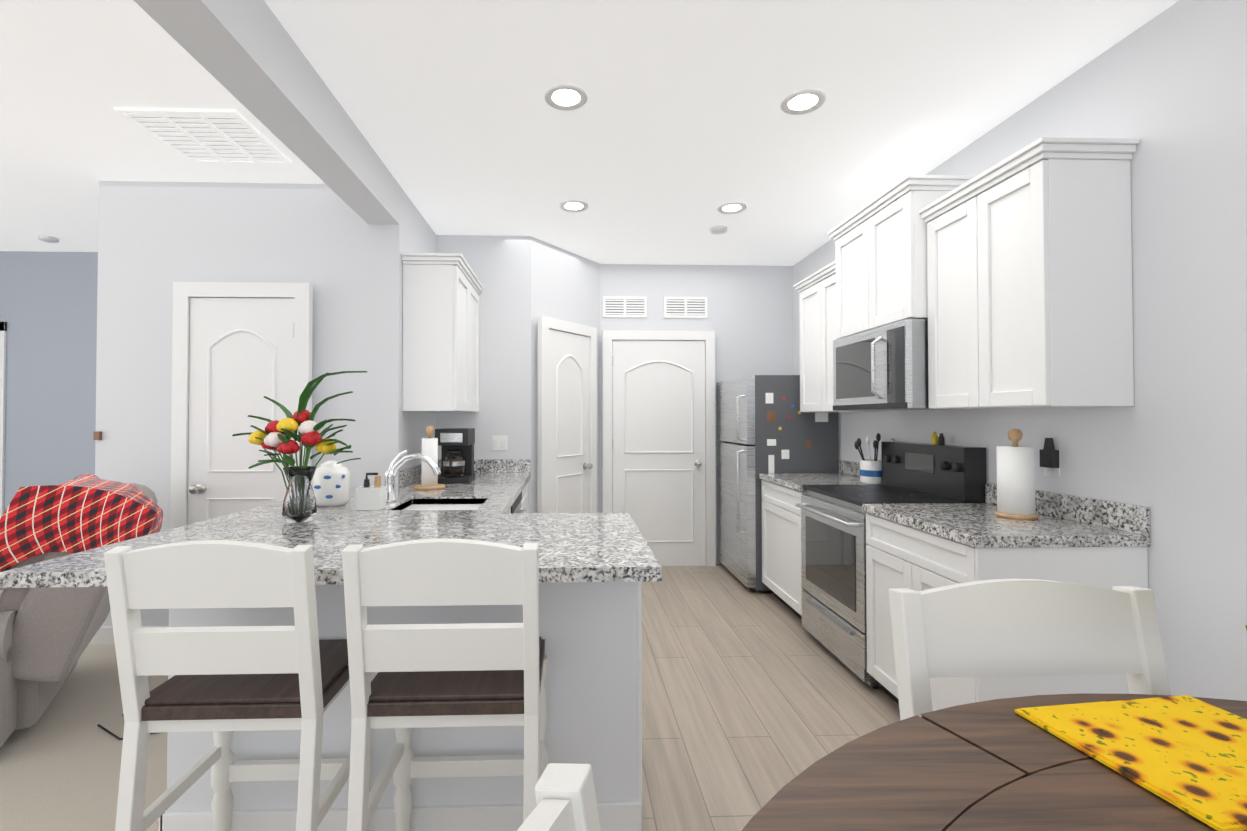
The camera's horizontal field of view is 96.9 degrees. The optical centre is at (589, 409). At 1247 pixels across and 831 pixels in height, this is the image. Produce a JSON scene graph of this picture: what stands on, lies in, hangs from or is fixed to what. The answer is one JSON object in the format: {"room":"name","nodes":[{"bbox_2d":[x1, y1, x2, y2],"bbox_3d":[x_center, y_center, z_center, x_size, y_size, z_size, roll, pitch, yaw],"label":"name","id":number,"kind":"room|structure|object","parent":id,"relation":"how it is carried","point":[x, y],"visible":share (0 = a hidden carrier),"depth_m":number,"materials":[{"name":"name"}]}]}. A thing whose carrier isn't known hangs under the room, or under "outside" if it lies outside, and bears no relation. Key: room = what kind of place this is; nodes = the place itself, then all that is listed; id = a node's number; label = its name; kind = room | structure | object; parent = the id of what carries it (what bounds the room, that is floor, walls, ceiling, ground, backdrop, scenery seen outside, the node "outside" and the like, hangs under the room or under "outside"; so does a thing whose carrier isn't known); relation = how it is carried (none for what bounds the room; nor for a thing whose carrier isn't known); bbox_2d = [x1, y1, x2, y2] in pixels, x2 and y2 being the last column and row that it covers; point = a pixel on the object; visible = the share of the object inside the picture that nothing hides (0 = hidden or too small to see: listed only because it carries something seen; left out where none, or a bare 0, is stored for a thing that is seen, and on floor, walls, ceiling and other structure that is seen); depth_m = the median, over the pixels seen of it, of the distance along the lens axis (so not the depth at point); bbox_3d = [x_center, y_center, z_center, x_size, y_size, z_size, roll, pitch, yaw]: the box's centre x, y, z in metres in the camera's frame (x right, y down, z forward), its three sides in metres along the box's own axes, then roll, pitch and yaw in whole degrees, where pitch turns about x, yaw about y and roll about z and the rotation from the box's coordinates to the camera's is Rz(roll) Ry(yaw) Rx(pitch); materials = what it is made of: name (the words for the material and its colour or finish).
{"room":"kitchen","nodes":[
{"label":"kitchen","id":0,"kind":"room"},
{"bbox_2d":[0,251,97,511],"bbox_3d":[-4.656,0.028,4.715,3.620,2.740,0.120,0,-1,-2],"label":"wall","id":1,"kind":"structure","parent":0,"point":[48,307],"depth_m":4.66,"materials":[{"name":"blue paint"}]},
{"bbox_2d":[0,322,6,518],"bbox_3d":[-5.263,0.327,4.620,0.700,2.140,0.020,0,-1,-2],"label":"door frame","id":2,"kind":"structure","parent":1,"relation":"attached to","point":[3,336],"depth_m":4.63,"materials":[{"name":"white wood"}]},
{"bbox_2d":[0,641,167,830],"bbox_3d":[-5.344,1.380,1.760,8.050,0.050,10.600,0,-1,-2],"label":"floor carpet","id":3,"kind":"object","parent":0,"point":[60,763],"depth_m":2.14,"materials":[{"name":"beige carpet"}]},
{"bbox_2d":[0,474,162,747],"bbox_3d":[-2.701,0.808,2.414,1.377,1.008,1.000,1,-1,-32],"label":"sofa","id":4,"kind":"object","parent":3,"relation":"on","point":[47,634],"visible":0.85,"depth_m":2.25,"materials":[{"name":"fabric"}]},
{"bbox_2d":[97,714,154,739],"bbox_3d":[-1.948,1.355,2.404,0.325,0.014,0.345,0,-1,-2],"label":"cord","id":5,"kind":"object","parent":3,"relation":"on","point":[109,732],"visible":0.29,"depth_m":2.32,"materials":[{"name":"black plastic"}]},
{"bbox_2d":[95,181,367,625],"bbox_3d":[-2.129,0.008,3.348,1.580,2.740,0.120,0,-1,-2],"label":"wall","id":6,"kind":"structure","parent":0,"point":[156,240],"depth_m":3.29,"materials":[{"name":"grey paint"}]},
{"bbox_2d":[93,431,101,439],"label":"switch plates","id":7,"kind":"object","parent":6,"relation":"attached to","point":[97,435],"depth_m":3.24,"materials":[{"name":"brown"}]},
{"bbox_2d":[92,626,168,644],"bbox_3d":[-2.662,1.324,3.246,0.490,0.105,0.017,0,-1,-2],"label":"baseboard","id":8,"kind":"structure","parent":6,"relation":"attached to","point":[104,635],"depth_m":3.23,"materials":[{"name":"white wood"}]},
{"bbox_2d":[170,282,312,528],"bbox_3d":[-2.024,0.316,3.189,0.778,2.119,0.102,0,-1,-2],"label":"door frame","id":9,"kind":"structure","parent":6,"relation":"attached to","point":[240,350],"depth_m":3.21,"materials":[{"name":"white wood"}]},
{"bbox_2d":[366,186,435,486],"bbox_3d":[-1.258,0.014,3.772,0.190,2.740,0.910,0,-1,-2],"label":"wall","id":10,"kind":"structure","parent":0,"point":[393,429],"depth_m":3.33,"materials":[{"name":"grey paint"}]},
{"bbox_2d":[400,459,439,485],"bbox_3d":[-1.148,0.420,3.762,0.022,0.100,0.876,0,-1,-2],"label":"backsplash","id":11,"kind":"structure","parent":10,"relation":"attached to","point":[411,474],"depth_m":3.42,"materials":[{"name":"grey stone"}]},
{"bbox_2d":[401,253,483,412],"bbox_3d":[-0.979,-0.470,3.817,0.364,0.965,0.915,0,-1,-2],"label":"wall cabinet","id":12,"kind":"object","parent":10,"relation":"attached to","point":[442,292],"visible":1,"depth_m":3.40,"materials":[{"name":"white wood"}]},
{"bbox_2d":[436,235,530,512],"bbox_3d":[-0.910,0.022,4.299,0.920,2.740,0.120,0,-1,-2],"label":"wall","id":13,"kind":"structure","parent":0,"point":[500,266],"depth_m":4.25,"materials":[{"name":"grey paint"}]},
{"bbox_2d":[440,459,530,473],"bbox_3d":[-0.811,0.426,4.223,0.727,0.100,0.022,0,-1,-2],"label":"backsplash","id":14,"kind":"structure","parent":13,"relation":"attached to","point":[481,466],"depth_m":4.21,"materials":[{"name":"grey stone"}]},
{"bbox_2d":[492,436,507,450],"label":"switch plates","id":15,"kind":"object","parent":13,"relation":"attached to","point":[499,443],"depth_m":4.23,"materials":[{"name":"white plastic"}]},
{"bbox_2d":[531,236,599,512],"bbox_3d":[-0.227,0.027,4.678,0.120,2.740,0.959,-1,-1,36],"label":"wall","id":16,"kind":"structure","parent":0,"point":[565,285],"depth_m":4.56,"materials":[{"name":"grey paint"}]},
{"bbox_2d":[537,315,596,512],"bbox_3d":[-0.165,0.336,4.537,0.485,2.119,0.611,0,-1,-2],"label":"door","id":17,"kind":"structure","parent":16,"relation":"attached to","point":[567,428],"depth_m":4.50,"materials":[{"name":"white wood"}]},
{"bbox_2d":[0,0,1178,265],"bbox_3d":[-3.570,-1.424,1.860,11.600,0.080,10.600,0,-1,-2],"label":"ceiling","id":18,"kind":"structure","parent":0,"point":[670,138],"depth_m":2.47,"materials":[{"name":"white paint"}]},
{"bbox_2d":[38,235,58,242],"bbox_3d":[-4.221,-1.333,4.309,0.119,0.029,0.119,0,-1,-29],"label":"smoke detector","id":19,"kind":"object","parent":18,"relation":"attached to","point":[50,239],"depth_m":4.28,"materials":[{"name":"white plastic"}]},
{"bbox_2d":[114,108,291,164],"bbox_3d":[-1.899,-1.364,2.775,0.540,0.012,0.520,0,-1,-2],"label":"ceiling vent","id":20,"kind":"object","parent":18,"relation":"in","point":[213,136],"visible":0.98,"depth_m":2.73,"materials":[{"name":"white paint"}]},
{"bbox_2d":[133,0,399,223],"bbox_3d":[-1.131,-1.292,-0.012,0.190,0.240,6.700,0,-1,-2],"label":"beam","id":21,"kind":"structure","parent":18,"relation":"attached to","point":[249,55],"depth_m":2.06,"materials":[{"name":"grey paint"}]},
{"bbox_2d":[544,84,587,110],"bbox_3d":[-0.102,-1.370,2.425,0.190,0.012,0.190,0,-1,-2],"label":"recessed light","id":22,"kind":"object","parent":18,"relation":"in","point":[566,97],"visible":1,"depth_m":2.42,"materials":[{"name":"white plastic"}]},
{"bbox_2d":[559,200,587,211],"bbox_3d":[-0.103,-1.351,3.665,0.190,0.012,0.190,0,-1,-2],"label":"recessed light","id":23,"kind":"object","parent":18,"relation":"in","point":[573,206],"visible":1,"depth_m":3.65,"materials":[{"name":"white"}]},
{"bbox_2d":[710,225,727,234],"bbox_3d":[0.959,-1.333,4.090,0.130,0.034,0.130,0,-1,-11],"label":"smoke detector","id":24,"kind":"object","parent":18,"relation":"attached to","point":[718,229],"depth_m":4.05,"materials":[{"name":"white plastic"}]},
{"bbox_2d":[717,202,746,213],"bbox_3d":[0.957,-1.351,3.700,0.190,0.012,0.190,0,-1,-2],"label":"recessed light","id":25,"kind":"object","parent":18,"relation":"in","point":[733,208],"visible":1,"depth_m":3.69,"materials":[{"name":"white"}]},
{"bbox_2d":[781,89,825,114],"bbox_3d":[0.953,-1.369,2.460,0.190,0.012,0.190,0,-1,-2],"label":"recessed light","id":26,"kind":"object","parent":18,"relation":"in","point":[801,102],"visible":1,"depth_m":2.45,"materials":[{"name":"white plastic"}]},
{"bbox_2d":[600,264,792,551],"bbox_3d":[1.009,0.034,5.123,1.990,2.740,0.120,0,-1,-2],"label":"wall","id":27,"kind":"structure","parent":0,"point":[749,320],"depth_m":5.08,"materials":[{"name":"grey paint"}]},
{"bbox_2d":[603,296,646,317],"bbox_3d":[0.327,-0.942,5.047,0.400,0.190,0.012,0,-1,-2],"label":"air vent","id":28,"kind":"object","parent":27,"relation":"in","point":[613,306],"depth_m":5.05,"materials":[{"name":"white"}]},
{"bbox_2d":[602,330,715,565],"bbox_3d":[0.629,0.342,4.948,1.018,2.119,0.102,0,-1,-2],"label":"door","id":29,"kind":"structure","parent":27,"relation":"attached to","point":[658,449],"depth_m":4.97,"materials":[{"name":"white wood"}]},
{"bbox_2d":[664,297,707,317],"bbox_3d":[0.886,-0.942,5.066,0.400,0.190,0.012,0,-1,-2],"label":"air vent","id":30,"kind":"object","parent":27,"relation":"in","point":[674,307],"depth_m":5.06,"materials":[{"name":"white metal"}]},
{"bbox_2d":[642,564,899,830],"bbox_3d":[0.486,1.368,0.953,3.550,0.050,8.600,0,-1,-2],"label":"floor","id":31,"kind":"structure","parent":0,"point":[754,701],"depth_m":2.59,"materials":[{"name":"beige wood"}]},
{"bbox_2d":[104,540,370,830],"bbox_3d":[-0.897,0.832,1.497,0.470,1.042,0.457,0,-1,-2],"label":"stool","id":32,"kind":"object","parent":31,"relation":"on","point":[223,683],"visible":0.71,"depth_m":1.32,"materials":[{"name":"white wood"}]},
{"bbox_2d":[342,538,547,830],"bbox_3d":[-0.358,0.832,1.515,0.470,1.042,0.457,0,-1,-2],"label":"stool","id":33,"kind":"object","parent":31,"relation":"on","point":[462,675],"visible":0.94,"depth_m":1.34,"materials":[{"name":"white wood"}]},
{"bbox_2d":[400,498,519,509],"bbox_3d":[-0.749,0.930,2.662,0.747,0.874,0.644,0,-1,-2],"label":"base cabinet","id":34,"kind":"object","parent":31,"relation":"on","point":[411,505],"depth_m":2.87,"materials":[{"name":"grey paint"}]},
{"bbox_2d":[248,498,411,509],"bbox_3d":[-1.242,0.474,2.685,0.630,0.040,0.429,0,-1,-2],"label":"countertop","id":35,"kind":"structure","parent":34,"relation":"on","point":[391,503],"depth_m":2.62,"materials":[{"name":"grey stone"}]},
{"bbox_2d":[384,450,440,501],"bbox_3d":[-0.884,0.326,2.754,0.287,0.256,0.068,0,-1,-2],"label":"faucet","id":36,"kind":"object","parent":35,"relation":"on","point":[390,475],"depth_m":2.74,"materials":[{"name":"silver metal"}]},
{"bbox_2d":[350,486,519,501],"bbox_3d":[-0.980,0.519,3.248,1.129,0.114,0.681,0,-1,-2],"label":"countertop","id":37,"kind":"structure","parent":34,"relation":"on","point":[449,493],"depth_m":3.04,"materials":[{"name":"grey stone"}]},
{"bbox_2d":[408,470,530,509],"bbox_3d":[-0.782,0.484,3.360,0.727,0.040,1.747,0,-1,-2],"label":"countertop","id":38,"kind":"structure","parent":34,"relation":"on","point":[514,477],"depth_m":3.50,"materials":[{"name":"grey stone"}]},
{"bbox_2d":[414,426,444,489],"bbox_3d":[-0.940,0.277,3.253,0.180,0.370,0.180,0,-1,-2],"label":"paper towel","id":39,"kind":"object","parent":38,"relation":"on","point":[429,479],"visible":0.94,"depth_m":3.21,"materials":[{"name":"white paper"}]},
{"bbox_2d":[435,428,475,483],"bbox_3d":[-0.877,0.294,3.602,0.220,0.345,0.287,0,-1,-2],"label":"coffee maker","id":40,"kind":"object","parent":38,"relation":"on","point":[457,454],"visible":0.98,"depth_m":3.53,"materials":[{"name":"black plastic"}]},
{"bbox_2d":[520,490,523,509],"bbox_3d":[-0.789,0.940,3.289,0.709,0.874,0.739,0,-1,-2],"label":"base cabinet","id":41,"kind":"object","parent":31,"relation":"on","point":[521,491],"depth_m":3.64,"materials":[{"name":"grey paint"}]},
{"bbox_2d":[524,478,529,509],"bbox_3d":[-0.810,0.949,3.910,0.709,0.874,0.632,0,-1,-2],"label":"base cabinet","id":42,"kind":"object","parent":31,"relation":"on","point":[525,487],"depth_m":4.06,"materials":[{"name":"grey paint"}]},
{"bbox_2d":[517,763,600,830],"bbox_3d":[0.120,0.813,0.207,0.457,1.042,0.470,0,-1,16],"label":"chair","id":43,"kind":"object","parent":31,"relation":"on","point":[565,794],"visible":1,"depth_m":0.46,"materials":[{"name":"white wood"}]},
{"bbox_2d":[488,582,639,825],"bbox_3d":[-0.137,0.922,2.111,0.559,0.874,0.541,0,-1,-2],"label":"peninsula base wall","id":44,"kind":"structure","parent":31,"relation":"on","point":[590,631],"depth_m":1.76,"materials":[{"name":"grey paint"}]},
{"bbox_2d":[0,510,661,587],"bbox_3d":[-0.709,0.464,1.997,1.790,0.040,0.981,0,-1,-2],"label":"countertop","id":45,"kind":"structure","parent":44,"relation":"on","point":[573,547],"depth_m":1.92,"materials":[{"name":"grey stone"}]},
{"bbox_2d":[232,371,366,522],"bbox_3d":[-1.172,0.144,2.241,0.540,0.606,0.307,0,-1,-2],"label":"bouquet","id":46,"kind":"object","parent":45,"relation":"on","point":[299,503],"visible":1,"depth_m":2.20,"materials":[{"name":"multicoloured plant"}]},
{"bbox_2d":[311,460,385,509],"bbox_3d":[-1.131,0.346,2.603,0.375,0.212,0.255,0,-1,-2],"label":"canisters","id":47,"kind":"object","parent":45,"relation":"on","point":[331,483],"visible":0.83,"depth_m":2.56,"materials":[{"name":"white ceramic"}]},
{"bbox_2d":[716,375,838,592],"bbox_3d":[1.497,0.569,4.611,0.767,1.655,0.879,0,-1,-2],"label":"fridge","id":48,"kind":"object","parent":31,"relation":"on","point":[764,424],"visible":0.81,"depth_m":4.19,"materials":[{"name":"grey metal"}]},
{"bbox_2d":[761,480,902,618],"bbox_3d":[1.615,0.947,3.784,0.621,0.874,0.729,0,-1,-2],"label":"base cabinet","id":49,"kind":"object","parent":31,"relation":"on","point":[781,518],"depth_m":3.75,"materials":[{"name":"white wood"}]},
{"bbox_2d":[759,472,865,491],"bbox_3d":[1.608,0.490,3.794,0.635,0.040,0.742,0,-1,-2],"label":"countertop","id":50,"kind":"structure","parent":49,"relation":"on","point":[794,481],"depth_m":3.79,"materials":[{"name":"grey stone"}]},
{"bbox_2d":[854,433,894,483],"bbox_3d":[1.810,0.307,3.533,0.218,0.318,0.234,0,-1,-2],"label":"utensil crock","id":51,"kind":"object","parent":50,"relation":"on","point":[870,471],"visible":0.88,"depth_m":3.48,"materials":[{"name":"white ceramic"}]},
{"bbox_2d":[796,432,986,689],"bbox_3d":[1.601,0.746,3.053,0.676,1.255,0.723,0,-1,-2],"label":"range","id":52,"kind":"object","parent":31,"relation":"on","point":[833,544],"visible":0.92,"depth_m":2.94,"materials":[{"name":"silver metal"}]},
{"bbox_2d":[742,693,1246,830],"bbox_3d":[0.773,0.873,-0.001,1.660,0.912,1.660,0,-1,-2],"label":"table","id":53,"kind":"object","parent":31,"relation":"on","point":[996,765],"visible":0.75,"depth_m":0.63,"materials":[{"name":"brown wood"}]},
{"bbox_2d":[1015,695,1246,830],"bbox_3d":[0.761,0.422,0.686,0.290,0.006,0.230,0,-1,-8],"label":"placemat","id":54,"kind":"object","parent":53,"relation":"on","point":[1187,754],"visible":0.95,"depth_m":0.69,"materials":[{"name":"fabric"}]},
{"bbox_2d":[862,508,1149,709],"bbox_3d":[1.664,0.926,2.315,0.621,0.874,0.740,0,-1,-2],"label":"base cabinet","id":55,"kind":"object","parent":31,"relation":"on","point":[897,556],"depth_m":1.96,"materials":[{"name":"white wood"}]},
{"bbox_2d":[863,504,1149,547],"bbox_3d":[1.657,0.469,2.317,0.635,0.040,0.751,0,-1,-2],"label":"countertop","id":56,"kind":"structure","parent":55,"relation":"on","point":[969,524],"depth_m":2.13,"materials":[{"name":"grey stone"}]},
{"bbox_2d":[995,429,1037,519],"bbox_3d":[1.787,0.263,2.313,0.144,0.370,0.144,0,-1,-2],"label":"paper towel","id":57,"kind":"object","parent":56,"relation":"on","point":[1015,481],"visible":1,"depth_m":2.27,"materials":[{"name":"white paper"}]},
{"bbox_2d":[888,579,1170,720],"bbox_3d":[0.778,0.821,0.774,0.470,1.042,0.457,0,-1,-2],"label":"chair","id":58,"kind":"object","parent":31,"relation":"on","point":[1008,627],"visible":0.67,"depth_m":0.96,"materials":[{"name":"white wood"}]},
{"bbox_2d":[793,0,1246,700],"bbox_3d":[2.080,-0.026,1.026,0.120,2.740,8.600,0,-1,-2],"label":"wall","id":59,"kind":"structure","parent":0,"point":[1167,86],"depth_m":1.88,"materials":[{"name":"grey paint"}]},
{"bbox_2d":[793,260,884,411],"bbox_3d":[1.743,-0.470,3.801,0.364,0.965,0.784,0,-1,-2],"label":"wall cabinet","id":60,"kind":"object","parent":59,"relation":"attached to","point":[817,299],"visible":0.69,"depth_m":3.83,"materials":[{"name":"white wood"}]},
{"bbox_2d":[833,319,945,410],"bbox_3d":[1.710,-0.220,3.050,0.481,0.434,0.754,0,-1,-2],"label":"microwave","id":61,"kind":"object","parent":59,"relation":"attached to","point":[883,368],"visible":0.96,"depth_m":2.87,"materials":[{"name":"silver metal"}]},
{"bbox_2d":[827,175,975,338],"bbox_3d":[1.731,-0.782,3.059,0.439,0.682,0.828,0,-1,-2],"label":"wall cabinet","id":62,"kind":"object","parent":59,"relation":"attached to","point":[880,240],"visible":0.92,"depth_m":2.89,"materials":[{"name":"white wood"}]},
{"bbox_2d":[839,460,1149,535],"bbox_3d":[1.939,0.410,3.064,0.022,0.100,2.224,0,-1,-2],"label":"backsplash","id":63,"kind":"structure","parent":59,"relation":"attached to","point":[1129,517],"depth_m":2.18,"materials":[{"name":"grey stone"}]},
{"bbox_2d":[919,137,1139,408],"bbox_3d":[1.792,-0.491,2.340,0.364,0.965,0.728,0,-1,-2],"label":"wall cabinet","id":64,"kind":"object","parent":59,"relation":"attached to","point":[1029,267],"visible":0.98,"depth_m":2.04,"materials":[{"name":"white wood"}]},
{"bbox_2d":[1040,438,1059,476],"label":"switch plates","id":65,"kind":"object","parent":59,"relation":"attached to","point":[1049,458],"depth_m":2.33,"materials":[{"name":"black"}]}
]}

